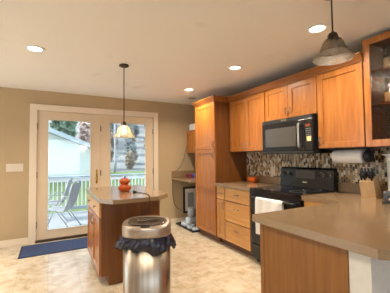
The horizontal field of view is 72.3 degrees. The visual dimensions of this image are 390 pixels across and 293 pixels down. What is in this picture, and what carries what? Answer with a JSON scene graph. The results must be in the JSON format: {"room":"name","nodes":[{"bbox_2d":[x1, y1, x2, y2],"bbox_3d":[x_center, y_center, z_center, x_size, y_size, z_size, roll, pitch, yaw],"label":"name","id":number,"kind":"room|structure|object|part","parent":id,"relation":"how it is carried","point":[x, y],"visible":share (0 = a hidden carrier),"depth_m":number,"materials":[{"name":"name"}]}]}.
{"room":"kitchen","nodes":[
{"label":"kitchen","id":0,"kind":"room"},
{"bbox_2d":[0,87,196,240],"bbox_3d":[-2.451,0.309,4.353,6.174,2.414,0.150,1,-3,-29],"label":"wall","id":1,"kind":"structure","parent":0,"point":[174,120],"depth_m":4.37,"materials":[{"name":"beige paint"}]},
{"bbox_2d":[0,238,27,247],"bbox_3d":[-3.780,1.447,3.480,2.723,0.100,0.014,1,-3,-29],"label":"baseboard","id":2,"kind":"structure","parent":1,"relation":"attached to","point":[22,241],"depth_m":4.04,"materials":[{"name":"beige paint"}]},
{"bbox_2d":[6,164,22,171],"bbox_3d":[-2.763,0.328,4.087,0.205,0.110,0.014,1,-3,-29],"label":"light switch","id":3,"kind":"object","parent":1,"relation":"attached to","point":[9,167],"visible":1,"depth_m":4.08,"materials":[{"name":"beige plastic"}]},
{"bbox_2d":[36,111,99,239],"bbox_3d":[-2.087,0.456,4.451,0.963,2.052,0.114,1,-3,-29],"label":"door","id":4,"kind":"structure","parent":1,"relation":"in","point":[43,117],"depth_m":4.32,"materials":[{"name":"beige paint"}]},
{"bbox_2d":[28,104,157,243],"bbox_3d":[-1.688,0.429,4.744,2.138,2.188,0.164,1,-3,-29],"label":"door frame","id":5,"kind":"structure","parent":1,"relation":"attached to","point":[33,107],"depth_m":4.27,"materials":[{"name":"beige paint"}]},
{"bbox_2d":[100,115,152,188],"bbox_3d":[-1.248,0.467,4.939,0.992,2.052,0.061,1,-3,-29],"label":"door","id":6,"kind":"structure","parent":1,"relation":"in","point":[105,120],"depth_m":4.86,"materials":[{"name":"beige paint"}]},
{"bbox_2d":[170,216,195,223],"bbox_3d":[-0.263,1.485,5.400,1.005,0.100,0.014,1,-3,-29],"label":"baseboard","id":7,"kind":"structure","parent":1,"relation":"attached to","point":[174,220],"depth_m":5.34,"materials":[{"name":"beige paint"}]},
{"bbox_2d":[172,170,195,177],"bbox_3d":[-0.147,0.560,5.502,0.723,0.129,0.020,1,-3,-29],"label":"strip","id":8,"kind":"object","parent":1,"relation":"attached to","point":[174,173],"visible":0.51,"depth_m":5.42,"materials":[{"name":"beige laminate"}]},
{"bbox_2d":[172,177,195,182],"bbox_3d":[0.044,0.627,5.149,0.723,0.037,0.815,1,-3,-29],"label":"countertop","id":9,"kind":"structure","parent":1,"relation":"attached to","point":[185,179],"depth_m":5.05,"materials":[{"name":"beige laminate"}]},
{"bbox_2d":[183,186,195,212],"bbox_3d":[-0.090,1.092,5.509,0.340,0.530,0.020,1,-3,-29],"label":"pet door","id":10,"kind":"structure","parent":1,"relation":"in","point":[189,193],"depth_m":5.49,"materials":[{"name":"black plastic"}]},
{"bbox_2d":[0,223,260,292],"bbox_3d":[-0.598,1.420,0.935,6.174,0.120,7.828,1,-3,-29],"label":"floor","id":11,"kind":"structure","parent":0,"point":[199,263],"depth_m":3.12,"materials":[{"name":"tile"}]},
{"bbox_2d":[18,237,86,258],"bbox_3d":[-2.044,1.492,3.982,0.959,0.010,0.552,1,-3,-29],"label":"door mat","id":12,"kind":"object","parent":11,"relation":"on","point":[79,243],"visible":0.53,"depth_m":3.93,"materials":[{"name":"blue fabric"}]},
{"bbox_2d":[35,233,87,242],"bbox_3d":[-1.677,1.508,4.708,1.963,0.030,0.190,1,-3,-29],"label":"threshold","id":13,"kind":"object","parent":11,"relation":"on","point":[80,235],"visible":0.22,"depth_m":4.33,"materials":[{"name":"brown metal"}]},
{"bbox_2d":[87,194,159,284],"bbox_3d":[-0.933,1.022,3.298,0.690,0.870,0.960,1,-3,-29],"label":"kitchen island","id":14,"kind":"object","parent":11,"relation":"on","point":[105,221],"visible":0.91,"depth_m":2.82,"materials":[{"name":"brown wood"}]},
{"bbox_3d":[-1.313,1.068,3.359,0.020,0.583,0.466,1,-3,-29],"label":"door","id":15,"kind":"part","parent":14,"relation":"part of","materials":[{"name":"brown wood"}]},
{"bbox_3d":[-1.317,0.684,3.374,0.020,0.162,0.466,1,-3,-29],"label":"drawer","id":16,"kind":"part","parent":14,"relation":"part of","materials":[{"name":"brown wood"}]},
{"bbox_3d":[-1.092,0.665,2.963,0.020,0.162,0.456,1,-3,-29],"label":"drawer","id":17,"kind":"part","parent":14,"relation":"part of","materials":[{"name":"brown wood"}]},
{"bbox_3d":[-1.088,1.049,2.947,0.020,0.583,0.456,1,-3,-29],"label":"door","id":18,"kind":"part","parent":14,"relation":"part of","materials":[{"name":"brown wood"}]},
{"bbox_2d":[86,185,167,204],"bbox_3d":[-0.851,0.561,3.230,0.738,0.042,1.275,1,-3,-29],"label":"island countertop","id":19,"kind":"structure","parent":14,"relation":"on","point":[112,195],"depth_m":2.91,"materials":[{"name":"beige stone"}]},
{"bbox_2d":[118,176,130,191],"bbox_3d":[-0.846,0.445,3.196,0.148,0.186,0.150,1,-3,-29],"label":"pumpkin","id":20,"kind":"object","parent":19,"relation":"on","point":[124,187],"visible":1,"depth_m":3.15,"materials":[{"name":"orange ceramic"}]},
{"bbox_2d":[133,190,149,213],"bbox_3d":[-0.571,0.601,2.892,0.121,0.209,0.442,1,-3,-29],"label":"charging cord","id":21,"kind":"object","parent":19,"relation":"on","point":[134,191],"visible":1,"depth_m":2.86,"materials":[{"name":"black plastic"}]},
{"bbox_2d":[115,216,175,292],"bbox_3d":[-0.438,1.040,2.417,0.537,0.754,0.396,0,-2,-5],"label":"waste bin","id":22,"kind":"object","parent":11,"relation":"on","point":[145,242],"visible":1,"depth_m":2.27,"materials":[{"name":"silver metal"}]},
{"bbox_3d":[-0.437,0.734,2.425,0.434,0.144,0.340,0,-2,-6],"label":"lid","id":23,"kind":"part","parent":22,"relation":"part of","materials":[{"name":"silver metal"}]},
{"bbox_2d":[176,222,199,232],"bbox_3d":[-0.037,1.503,5.048,0.400,0.030,0.710,1,-3,-29],"label":"pet mat","id":24,"kind":"object","parent":11,"relation":"on","point":[177,223],"visible":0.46,"depth_m":4.85,"materials":[{"name":"black plastic"}]},
{"bbox_2d":[181,208,195,226],"bbox_3d":[-0.117,1.355,5.145,0.309,0.314,0.235,1,-3,-29],"label":"water dispenser","id":25,"kind":"object","parent":24,"relation":"on","point":[191,219],"visible":0.91,"depth_m":5.13,"materials":[{"name":"grey plastic"}]},
{"bbox_3d":[-0.154,1.475,5.117,0.218,0.075,0.230,1,-3,-29],"label":"dish","id":26,"kind":"part","parent":25,"relation":"part of","materials":[{"name":"grey plastic"}]},
{"bbox_2d":[188,208,195,217],"bbox_3d":[-0.065,1.293,5.208,0.160,0.185,0.160,1,-3,-29],"label":"bottle","id":27,"kind":"object","parent":25,"relation":"on","point":[191,211],"depth_m":5.15,"materials":[{"name":"grey plastic"}]},
{"bbox_2d":[187,224,194,228],"bbox_3d":[-0.073,1.476,4.927,0.164,0.055,0.164,1,-3,-29],"label":"pet bowl","id":28,"kind":"object","parent":24,"relation":"on","point":[189,226],"visible":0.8,"depth_m":4.89,"materials":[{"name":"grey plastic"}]},
{"bbox_2d":[195,101,246,241],"bbox_3d":[0.418,0.400,4.532,0.660,2.184,0.632,1,-3,-29],"label":"pantry cabinet","id":29,"kind":"object","parent":11,"relation":"on","point":[214,161],"visible":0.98,"depth_m":4.28,"materials":[{"name":"brown wood"}]},
{"bbox_3d":[0.163,0.658,4.381,0.010,0.062,0.502,1,-3,-29],"label":"rail","id":30,"kind":"part","parent":29,"relation":"part of","materials":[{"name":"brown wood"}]},
{"bbox_3d":[0.158,-0.320,4.423,0.020,0.740,0.620,1,-3,-29],"label":"door","id":31,"kind":"part","parent":29,"relation":"part of","materials":[{"name":"brown wood"}]},
{"bbox_3d":[0.169,0.719,4.381,0.020,1.324,0.620,1,-3,-29],"label":"door","id":32,"kind":"part","parent":29,"relation":"part of","materials":[{"name":"brown wood"}]},
{"bbox_2d":[192,51,362,107],"bbox_3d":[0.751,-0.774,3.574,0.344,0.077,2.730,1,-3,-29],"label":"crown molding","id":33,"kind":"structure","parent":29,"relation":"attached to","point":[356,57],"depth_m":3.13,"materials":[{"name":"brown wood"}]},
{"bbox_2d":[217,186,229,245],"bbox_3d":[0.633,1.040,4.134,0.632,0.868,0.212,1,-3,-29],"label":"base cabinet","id":34,"kind":"object","parent":11,"relation":"on","point":[221,200],"visible":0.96,"depth_m":4.00,"materials":[{"name":"brown wood"}]},
{"bbox_3d":[0.389,0.698,4.017,0.020,0.177,0.200,1,-3,-29],"label":"drawer","id":35,"kind":"part","parent":34,"relation":"part of","materials":[{"name":"brown wood"}]},
{"bbox_3d":[0.393,1.083,4.001,0.020,0.567,0.200,1,-3,-29],"label":"door","id":36,"kind":"part","parent":34,"relation":"part of","materials":[{"name":"brown wood"}]},
{"bbox_2d":[225,188,252,256],"bbox_3d":[0.826,1.024,3.782,0.632,0.868,0.588,1,-3,-29],"label":"base cabinet","id":37,"kind":"object","parent":11,"relation":"on","point":[238,202],"visible":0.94,"depth_m":3.63,"materials":[{"name":"brown wood"}]},
{"bbox_3d":[0.578,0.922,3.666,0.020,0.277,0.550,1,-3,-29],"label":"drawer","id":38,"kind":"part","parent":37,"relation":"part of","materials":[{"name":"brown wood"}]},
{"bbox_3d":[0.575,0.683,3.675,0.020,0.177,0.550,1,-3,-29],"label":"drawer","id":39,"kind":"part","parent":37,"relation":"part of","materials":[{"name":"brown wood"}]},
{"bbox_3d":[0.581,1.212,3.654,0.020,0.277,0.550,1,-3,-29],"label":"drawer","id":40,"kind":"part","parent":37,"relation":"part of","materials":[{"name":"brown wood"}]},
{"bbox_2d":[215,181,277,191],"bbox_3d":[0.778,0.571,3.899,0.634,0.044,0.808,1,-3,-29],"label":"countertop","id":41,"kind":"structure","parent":37,"relation":"on","point":[241,185],"depth_m":3.81,"materials":[{"name":"beige stone"}]},
{"bbox_2d":[248,177,256,182],"bbox_3d":[0.892,0.516,4.141,0.149,0.082,0.149,1,-3,-29],"label":"bowl","id":42,"kind":"object","parent":41,"relation":"on","point":[250,179],"visible":1,"depth_m":4.08,"materials":[{"name":"orange ceramic"}]},
{"bbox_2d":[250,167,337,261],"bbox_3d":[1.129,0.843,3.160,0.679,1.172,0.780,1,-3,-29],"label":"electric range","id":43,"kind":"object","parent":11,"relation":"on","point":[295,182],"visible":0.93,"depth_m":3.19,"materials":[{"name":"black metal"}]},
{"bbox_3d":[0.901,1.269,3.017,0.028,0.165,0.762,1,-3,-29],"label":"storage drawer","id":44,"kind":"part","parent":43,"relation":"part of","materials":[{"name":"black metal"}]},
{"bbox_2d":[255,197,283,233],"bbox_3d":[0.827,0.807,2.997,0.068,0.432,0.424,1,-3,-29],"label":"tea towel","id":45,"kind":"object","parent":43,"relation":"hanging from","point":[262,205],"visible":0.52,"depth_m":3.03,"materials":[{"name":"white fabric"}]},
{"bbox_3d":[0.857,0.612,3.025,0.068,0.032,0.669,1,-3,-29],"label":"handle","id":46,"kind":"part","parent":43,"relation":"part of","materials":[{"name":"black plastic"}]},
{"bbox_3d":[0.893,0.553,3.045,0.028,0.049,0.770,1,-3,-29],"label":"panel","id":47,"kind":"part","parent":43,"relation":"part of","materials":[{"name":"black metal"}]},
{"bbox_3d":[0.897,0.880,3.032,0.028,0.595,0.762,1,-3,-29],"label":"oven door","id":48,"kind":"part","parent":43,"relation":"part of","materials":[{"name":"black metal"}]},
{"bbox_2d":[250,185,334,196],"bbox_3d":[1.120,0.518,3.170,0.554,0.021,0.780,1,-3,-29],"label":"cooktop","id":49,"kind":"object","parent":43,"relation":"in","point":[278,190],"depth_m":3.07,"materials":[{"name":"black glass"}]},
{"bbox_3d":[1.362,0.345,3.305,0.015,0.095,0.280,1,-3,-29],"label":"control panel","id":50,"kind":"part","parent":43,"relation":"part of","materials":[{"name":"black glass"}]},
{"bbox_2d":[260,224,349,292],"bbox_3d":[1.293,0.946,1.932,1.585,0.866,0.614,1,-3,-29],"label":"base cabinet","id":51,"kind":"object","parent":11,"relation":"on","point":[290,263],"visible":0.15,"depth_m":1.54,"materials":[{"name":"brown wood"}]},
{"bbox_2d":[252,191,389,260],"bbox_3d":[1.265,0.489,1.962,1.635,0.046,1.469,1,-3,-29],"label":"countertop","id":52,"kind":"structure","parent":51,"relation":"on","point":[352,222],"depth_m":1.64,"materials":[{"name":"beige laminate"}]},
{"bbox_2d":[359,176,382,198],"bbox_3d":[1.674,0.382,2.540,0.190,0.205,0.124,1,-3,-35],"label":"knife block","id":53,"kind":"object","parent":52,"relation":"on","point":[368,189],"visible":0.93,"depth_m":2.49,"materials":[{"name":"beige wood"}]},
{"bbox_2d":[382,154,389,189],"bbox_3d":[1.818,0.272,2.420,0.196,0.412,0.196,1,-3,-29],"label":"pitcher","id":54,"kind":"object","parent":52,"relation":"on","point":[387,156],"visible":0.88,"depth_m":2.42,"materials":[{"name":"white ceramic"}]},
{"bbox_2d":[382,190,389,203],"bbox_3d":[1.699,0.417,2.192,0.260,0.106,0.200,1,-3,-29],"label":"toaster","id":55,"kind":"object","parent":52,"relation":"on","point":[386,194],"visible":1,"depth_m":2.20,"materials":[{"name":"grey metal"}]},
{"bbox_2d":[304,201,320,206],"bbox_3d":[1.457,0.971,2.627,0.632,0.868,0.442,1,-3,-29],"label":"base cabinet","id":56,"kind":"object","parent":11,"relation":"on","point":[306,203],"visible":0.02,"depth_m":2.64,"materials":[{"name":"brown wood"}]},
{"bbox_2d":[0,0,389,104],"bbox_3d":[-0.626,-1.112,1.037,6.174,0.120,7.828,1,-3,-29],"label":"ceiling","id":57,"kind":"structure","parent":0,"point":[169,47],"depth_m":2.54,"materials":[{"name":"paint"}]},
{"bbox_2d":[24,45,44,52],"bbox_3d":[-1.594,-0.971,2.658,0.182,0.008,0.182,1,-3,-29],"label":"recessed light","id":58,"kind":"object","parent":57,"relation":"in","point":[33,48],"visible":1,"depth_m":2.65,"materials":[{"name":"white glass"}]},
{"bbox_2d":[119,63,128,133],"bbox_3d":[-0.835,-0.536,3.140,0.254,0.856,0.254,-2,-3,39],"label":"pendant lamp","id":59,"kind":"object","parent":57,"relation":"hanging from","point":[122,65],"visible":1,"depth_m":3.11,"materials":[{"name":"white glass"}]},
{"bbox_2d":[183,88,194,90],"bbox_3d":[-0.099,-0.921,4.332,0.182,0.008,0.182,1,-3,-29],"label":"recessed light","id":60,"kind":"object","parent":57,"relation":"in","point":[185,89],"visible":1,"depth_m":4.32,"materials":[{"name":"white paint"}]},
{"bbox_2d":[228,65,242,69],"bbox_3d":[0.494,-0.969,3.290,0.182,0.008,0.182,1,-3,-29],"label":"recessed light","id":61,"kind":"object","parent":57,"relation":"in","point":[233,67],"visible":1,"depth_m":3.28,"materials":[{"name":"white glass"}]},
{"bbox_2d":[306,23,328,33],"bbox_3d":[1.054,-1.014,2.305,0.182,0.008,0.182,1,-3,-29],"label":"recessed light","id":62,"kind":"object","parent":57,"relation":"in","point":[321,27],"visible":1,"depth_m":2.30,"materials":[{"name":"white paint"}]},
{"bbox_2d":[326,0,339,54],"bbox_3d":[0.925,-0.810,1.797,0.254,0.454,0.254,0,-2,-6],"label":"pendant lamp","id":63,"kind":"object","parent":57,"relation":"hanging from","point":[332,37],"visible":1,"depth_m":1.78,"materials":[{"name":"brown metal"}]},
{"bbox_3d":[0.924,-0.881,1.800,0.011,0.254,0.011,1,-3,-29],"label":"rod","id":64,"kind":"part","parent":63,"relation":"part of","materials":[{"name":"brown metal"}]},
{"bbox_3d":[0.926,-0.668,1.791,0.058,0.098,0.058,1,-3,-29],"label":"bulb","id":65,"kind":"part","parent":63,"relation":"part of","materials":[{"name":"beige glass"}]},
{"bbox_2d":[230,50,389,191],"bbox_3d":[2.032,0.183,2.429,0.150,2.414,7.528,1,-3,-29],"label":"wall","id":66,"kind":"structure","parent":0,"point":[362,50],"depth_m":3.04,"materials":[{"name":"beige paint"}]},
{"bbox_2d":[187,130,194,152],"bbox_3d":[0.172,-0.107,5.255,0.410,0.460,0.810,1,-3,-29],"label":"upper cabinet","id":67,"kind":"object","parent":66,"relation":"attached to","point":[190,134],"visible":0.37,"depth_m":5.37,"materials":[{"name":"brown wood"}]},
{"bbox_2d":[189,123,194,130],"bbox_3d":[0.057,-0.393,5.466,0.270,0.130,0.260,1,-3,-29],"label":"storage box","id":68,"kind":"object","parent":67,"relation":"on","point":[191,126],"visible":0.32,"depth_m":5.38,"materials":[{"name":"white paint"}]},
{"bbox_2d":[229,92,264,151],"bbox_3d":[0.874,-0.322,3.992,0.370,0.794,0.802,1,-3,-29],"label":"upper cabinet","id":69,"kind":"object","parent":66,"relation":"attached to","point":[246,115],"visible":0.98,"depth_m":3.88,"materials":[{"name":"brown wood"}]},
{"bbox_3d":[0.655,-0.315,4.094,0.020,0.784,0.396,1,-3,-29],"label":"door","id":70,"kind":"part","parent":69,"relation":"part of","materials":[{"name":"brown wood"}]},
{"bbox_3d":[0.845,-0.331,3.746,0.020,0.784,0.386,1,-3,-29],"label":"door","id":71,"kind":"part","parent":69,"relation":"part of","materials":[{"name":"brown wood"}]},
{"bbox_2d":[246,175,280,184],"bbox_3d":[1.049,0.500,4.045,0.020,0.102,0.810,1,-3,-29],"label":"strip","id":72,"kind":"object","parent":66,"relation":"attached to","point":[262,179],"visible":0.56,"depth_m":3.97,"materials":[{"name":"beige laminate"}]},
{"bbox_2d":[265,76,317,121],"bbox_3d":[1.255,-0.547,3.299,0.370,0.409,0.788,1,-3,-29],"label":"upper cabinet","id":73,"kind":"object","parent":66,"relation":"attached to","point":[299,98],"visible":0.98,"depth_m":3.17,"materials":[{"name":"brown wood"}]},
{"bbox_3d":[1.035,-0.539,3.401,0.020,0.399,0.386,1,-3,-29],"label":"door","id":74,"kind":"part","parent":73,"relation":"part of","materials":[{"name":"brown wood"}]},
{"bbox_2d":[262,114,331,153],"bbox_3d":[1.222,-0.123,3.269,0.450,0.425,0.763,1,-3,-29],"label":"microwave","id":75,"kind":"object","parent":73,"relation":"attached to","point":[298,134],"visible":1,"depth_m":3.08,"materials":[{"name":"black plastic"}]},
{"bbox_3d":[1.055,-0.115,3.234,0.021,0.350,0.662,1,-3,-29],"label":"door","id":76,"kind":"part","parent":75,"relation":"part of","materials":[{"name":"black glass"}]},
{"bbox_3d":[1.082,0.072,3.184,0.019,0.026,0.761,1,-3,-29],"label":"trim","id":77,"kind":"part","parent":75,"relation":"part of","materials":[{"name":"black plastic"}]},
{"bbox_3d":[1.159,-0.124,2.971,0.056,0.293,0.024,1,-3,-29],"label":"handle","id":78,"kind":"part","parent":75,"relation":"part of","materials":[{"name":"silver metal"}]},
{"bbox_3d":[1.238,-0.131,2.899,0.021,0.350,0.096,1,-3,-29],"label":"control panel","id":79,"kind":"part","parent":75,"relation":"part of","materials":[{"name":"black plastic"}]},
{"bbox_3d":[1.223,-0.555,3.058,0.020,0.399,0.386,1,-3,-29],"label":"door","id":80,"kind":"part","parent":73,"relation":"part of","materials":[{"name":"brown wood"}]},
{"bbox_2d":[246,148,389,185],"bbox_3d":[1.604,0.217,3.045,0.010,0.368,3.120,1,-3,-29],"label":"backsplash","id":81,"kind":"structure","parent":66,"relation":"attached to","point":[258,163],"depth_m":3.23,"materials":[{"name":"tile"}]},
{"bbox_2d":[270,167,274,175],"bbox_3d":[1.133,0.361,3.886,0.008,0.125,0.090,1,-3,-29],"label":"wall outlet","id":82,"kind":"object","parent":81,"relation":"attached to","point":[272,169],"visible":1,"depth_m":3.89,"materials":[{"name":"beige plastic"}]},
{"bbox_2d":[317,62,380,148],"bbox_3d":[1.564,-0.380,2.730,0.370,0.794,0.486,1,-3,-29],"label":"upper cabinet","id":83,"kind":"object","parent":66,"relation":"attached to","point":[340,92],"visible":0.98,"depth_m":2.63,"materials":[{"name":"brown wood"}]},
{"bbox_2d":[328,147,373,161],"bbox_3d":[1.584,0.088,2.732,0.116,0.142,0.440,1,-3,-29],"label":"paper towel holder","id":84,"kind":"object","parent":83,"relation":"attached to","point":[368,155],"visible":0.87,"depth_m":2.55,"materials":[{"name":"black plastic"}]},
{"bbox_2d":[331,149,365,162],"bbox_3d":[1.580,0.101,2.740,0.135,0.135,0.296,1,-3,-29],"label":"paper towel roll","id":85,"kind":"object","parent":84,"relation":"hanging from","point":[338,156],"visible":0.79,"depth_m":2.69,"materials":[{"name":"white paper"}]},
{"bbox_2d":[339,182,387,195],"bbox_3d":[1.985,0.421,2.332,0.020,0.102,1.522,1,-3,-29],"label":"strip","id":86,"kind":"object","parent":66,"relation":"attached to","point":[343,187],"visible":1,"depth_m":2.86,"materials":[{"name":"beige laminate"}]},
{"bbox_2d":[362,31,389,146],"bbox_3d":[1.894,-0.501,2.159,0.339,0.982,0.832,1,-3,-29],"label":"upper cabinet","id":87,"kind":"object","parent":66,"relation":"attached to","point":[376,48],"visible":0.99,"depth_m":2.48,"materials":[{"name":"brown wood"}]},
{"bbox_2d":[371,66,389,77],"bbox_3d":[1.898,-0.689,2.170,0.289,0.018,0.794,1,-3,-29],"label":"shelf","id":88,"kind":"object","parent":87,"relation":"attached to","point":[384,72],"depth_m":2.44,"materials":[{"name":"brown wood"}]},
{"bbox_2d":[372,101,389,108],"bbox_3d":[1.901,-0.389,2.158,0.289,0.018,0.794,1,-3,-29],"label":"shelf","id":89,"kind":"object","parent":87,"relation":"attached to","point":[382,105],"depth_m":2.40,"materials":[{"name":"brown wood"}]},
{"bbox_2d":[383,56,389,67],"bbox_3d":[1.762,-0.743,2.394,0.122,0.110,0.100,-2,-3,28],"label":"mug","id":90,"kind":"object","parent":87,"relation":"on","point":[386,61],"visible":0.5,"depth_m":2.38,"materials":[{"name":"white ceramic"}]},
{"bbox_3d":[2.035,-0.499,2.236,0.017,0.946,0.796,1,-3,-29],"label":"panel","id":91,"kind":"part","parent":87,"relation":"part of","materials":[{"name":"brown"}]},
{"bbox_2d":[385,91,389,101],"bbox_3d":[1.766,-0.438,2.381,0.116,0.100,0.092,-2,-3,29],"label":"mug","id":92,"kind":"object","parent":87,"relation":"on","point":[387,94],"visible":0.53,"depth_m":2.37,"materials":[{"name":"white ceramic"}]},
{"bbox_2d":[349,251,389,292],"bbox_3d":[1.474,0.931,1.620,1.588,0.866,0.104,1,-3,-29],"label":"wall","id":93,"kind":"structure","parent":0,"point":[366,274],"depth_m":1.25,"materials":[{"name":"white paint"}]},
{"label":"outside","id":94,"kind":"structure","parent":0,"visible":0},
{"bbox_2d":[47,210,87,229],"bbox_3d":[-2.275,1.800,6.220,10.000,0.120,3.067,1,-3,-29],"label":"deck","id":95,"kind":"object","parent":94,"point":[56,222],"depth_m":6.40,"materials":[{"name":"white wood"}]},
{"bbox_2d":[48,177,71,220],"bbox_3d":[-3.365,1.251,6.370,0.762,1.008,0.524,0,-2,-15],"label":"patio chair","id":96,"kind":"object","parent":95,"relation":"on","point":[69,182],"visible":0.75,"depth_m":6.41,"materials":[{"name":"silver metal"}]},
{"bbox_3d":[-3.294,1.058,6.396,0.612,0.623,0.464,0,-2,-15],"label":"frame","id":97,"kind":"part","parent":96,"relation":"part of","materials":[{"name":"silver metal"}]},
{"bbox_2d":[47,180,80,226],"bbox_3d":[-2.830,1.213,5.577,0.762,1.008,0.524,-1,-2,-2],"label":"patio chair","id":98,"kind":"object","parent":95,"relation":"on","point":[74,191],"visible":0.9,"depth_m":5.60,"materials":[{"name":"silver metal"}]},
{"bbox_3d":[-2.923,1.408,5.816,0.591,0.636,0.024,-1,-2,-2],"label":"leg","id":99,"kind":"part","parent":98,"relation":"part of","materials":[{"name":"silver metal"}]},
{"bbox_3d":[-2.757,1.020,5.588,0.612,0.623,0.464,-1,-2,-2],"label":"frame","id":100,"kind":"part","parent":98,"relation":"part of","materials":[{"name":"silver metal"}]},
{"bbox_2d":[48,173,144,211],"bbox_3d":[-2.946,1.302,7.460,10.000,0.990,0.150,1,-3,-29],"label":"deck railing","id":101,"kind":"object","parent":95,"relation":"on","point":[140,175],"visible":0.15,"depth_m":7.35,"materials":[{"name":"white paint"}]},
{"bbox_3d":[-2.942,1.667,7.445,10.000,0.080,0.040,1,-3,-29],"label":"rail","id":102,"kind":"part","parent":101,"relation":"part of","materials":[{"name":"white paint"}]},
{"bbox_3d":[-2.950,0.915,7.475,10.000,0.085,0.040,1,-3,-29],"label":"rail","id":103,"kind":"part","parent":101,"relation":"part of","materials":[{"name":"white paint"}]},
{"bbox_3d":[-2.951,0.827,7.479,10.000,0.040,0.150,1,-3,-29],"label":"rail","id":104,"kind":"part","parent":101,"relation":"part of","materials":[{"name":"white paint"}]},
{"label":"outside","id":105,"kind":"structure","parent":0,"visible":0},
{"bbox_2d":[48,171,144,213],"bbox_3d":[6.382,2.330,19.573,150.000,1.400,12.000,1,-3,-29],"label":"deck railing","id":106,"kind":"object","parent":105,"point":[127,172],"depth_m":10.25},
{"bbox_2d":[48,127,89,178],"bbox_3d":[-10.640,-0.104,13.152,10.120,3.404,9.350,1,-3,-29],"label":"house","id":107,"kind":"structure","parent":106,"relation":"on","point":[68,155],"depth_m":11.11,"materials":[{"name":"white"}]},
{"bbox_2d":[110,123,129,171],"bbox_3d":[-5.252,-0.929,17.415,1.701,5.206,1.494,-1,-2,14],"label":"bare tree","id":108,"kind":"object","parent":106,"relation":"on","point":[115,124],"visible":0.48,"depth_m":17.19,"materials":[{"name":"grey plant"}]},
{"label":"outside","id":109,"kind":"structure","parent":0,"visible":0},
{"bbox_2d":[49,120,144,171],"bbox_3d":[-5.105,-4.549,40.756,110.000,14.332,40.000,1,-3,-29],"label":"hill","id":110,"kind":"structure","parent":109,"point":[139,165],"depth_m":23.19,"materials":[{"name":"white"}]},
{"bbox_2d":[49,120,77,136],"bbox_3d":[-10.885,-1.671,22.097,2.319,4.122,2.222,1,-3,-29],"label":"tree","id":111,"kind":"object","parent":110,"relation":"on","point":[67,127],"visible":0.43,"depth_m":21.59,"materials":[{"name":"green plant"}]},
{"bbox_2d":[78,122,89,142],"bbox_3d":[-9.477,-1.395,24.011,1.862,3.627,2.095,-1,-2,3],"label":"tree","id":112,"kind":"object","parent":110,"relation":"on","point":[84,130],"visible":0.45,"depth_m":23.44,"materials":[{"name":"brown plant"}]},
{"bbox_2d":[110,142,113,159],"bbox_3d":[-6.459,0.384,20.071,0.933,1.581,0.724,1,-3,-29],"label":"shrub","id":113,"kind":"object","parent":110,"relation":"on","point":[111,150],"visible":0.32,"depth_m":20.04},
{"bbox_2d":[110,123,116,132],"bbox_3d":[-8.720,-2.113,27.973,1.201,2.076,1.054,1,-3,-29],"label":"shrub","id":114,"kind":"object","parent":110,"relation":"on","point":[111,124],"visible":0.31,"depth_m":27.72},
{"bbox_2d":[110,131,118,147],"bbox_3d":[-7.231,-0.707,23.627,0.976,1.824,0.844,1,-3,-29],"label":"shrub","id":115,"kind":"object","parent":110,"relation":"on","point":[111,134],"visible":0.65,"depth_m":23.51,"materials":[{"name":"grey"}]},
{"bbox_2d":[123,124,132,139],"bbox_3d":[-6.734,-1.617,26.796,1.071,2.239,1.054,0,-2,-17],"label":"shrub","id":116,"kind":"object","parent":110,"relation":"on","point":[129,125],"visible":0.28,"depth_m":26.71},
{"bbox_2d":[124,148,135,168],"bbox_3d":[-4.530,0.855,18.657,0.794,1.604,0.722,-1,-2,6],"label":"shrub","id":117,"kind":"object","parent":110,"relation":"on","point":[130,157],"visible":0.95,"depth_m":18.58,"materials":[{"name":"grey plant"}]},
{"bbox_2d":[125,135,134,151],"bbox_3d":[-5.423,-0.123,22.378,0.976,1.733,0.828,1,-3,-29],"label":"shrub","id":118,"kind":"object","parent":110,"relation":"on","point":[127,143],"visible":0.59,"depth_m":22.19,"materials":[{"name":"grey plant"}]},
{"bbox_2d":[125,127,134,143],"bbox_3d":[-5.910,-0.884,24.520,0.961,2.041,0.885,1,-3,-29],"label":"shrub","id":119,"kind":"object","parent":110,"relation":"on","point":[130,132],"visible":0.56,"depth_m":24.39,"materials":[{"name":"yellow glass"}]},
{"bbox_2d":[127,141,137,159],"bbox_3d":[-4.701,0.482,20.034,0.889,1.803,0.736,1,-3,-29],"label":"shrub","id":120,"kind":"object","parent":110,"relation":"on","point":[134,148],"visible":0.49,"depth_m":20.00,"materials":[{"name":"grey plant"}]},
{"bbox_2d":[131,124,138,136],"bbox_3d":[-6.580,-1.798,29.144,1.190,1.784,0.985,1,-3,-29],"label":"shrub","id":121,"kind":"object","parent":110,"relation":"on","point":[136,130],"visible":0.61,"depth_m":29.00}
]}

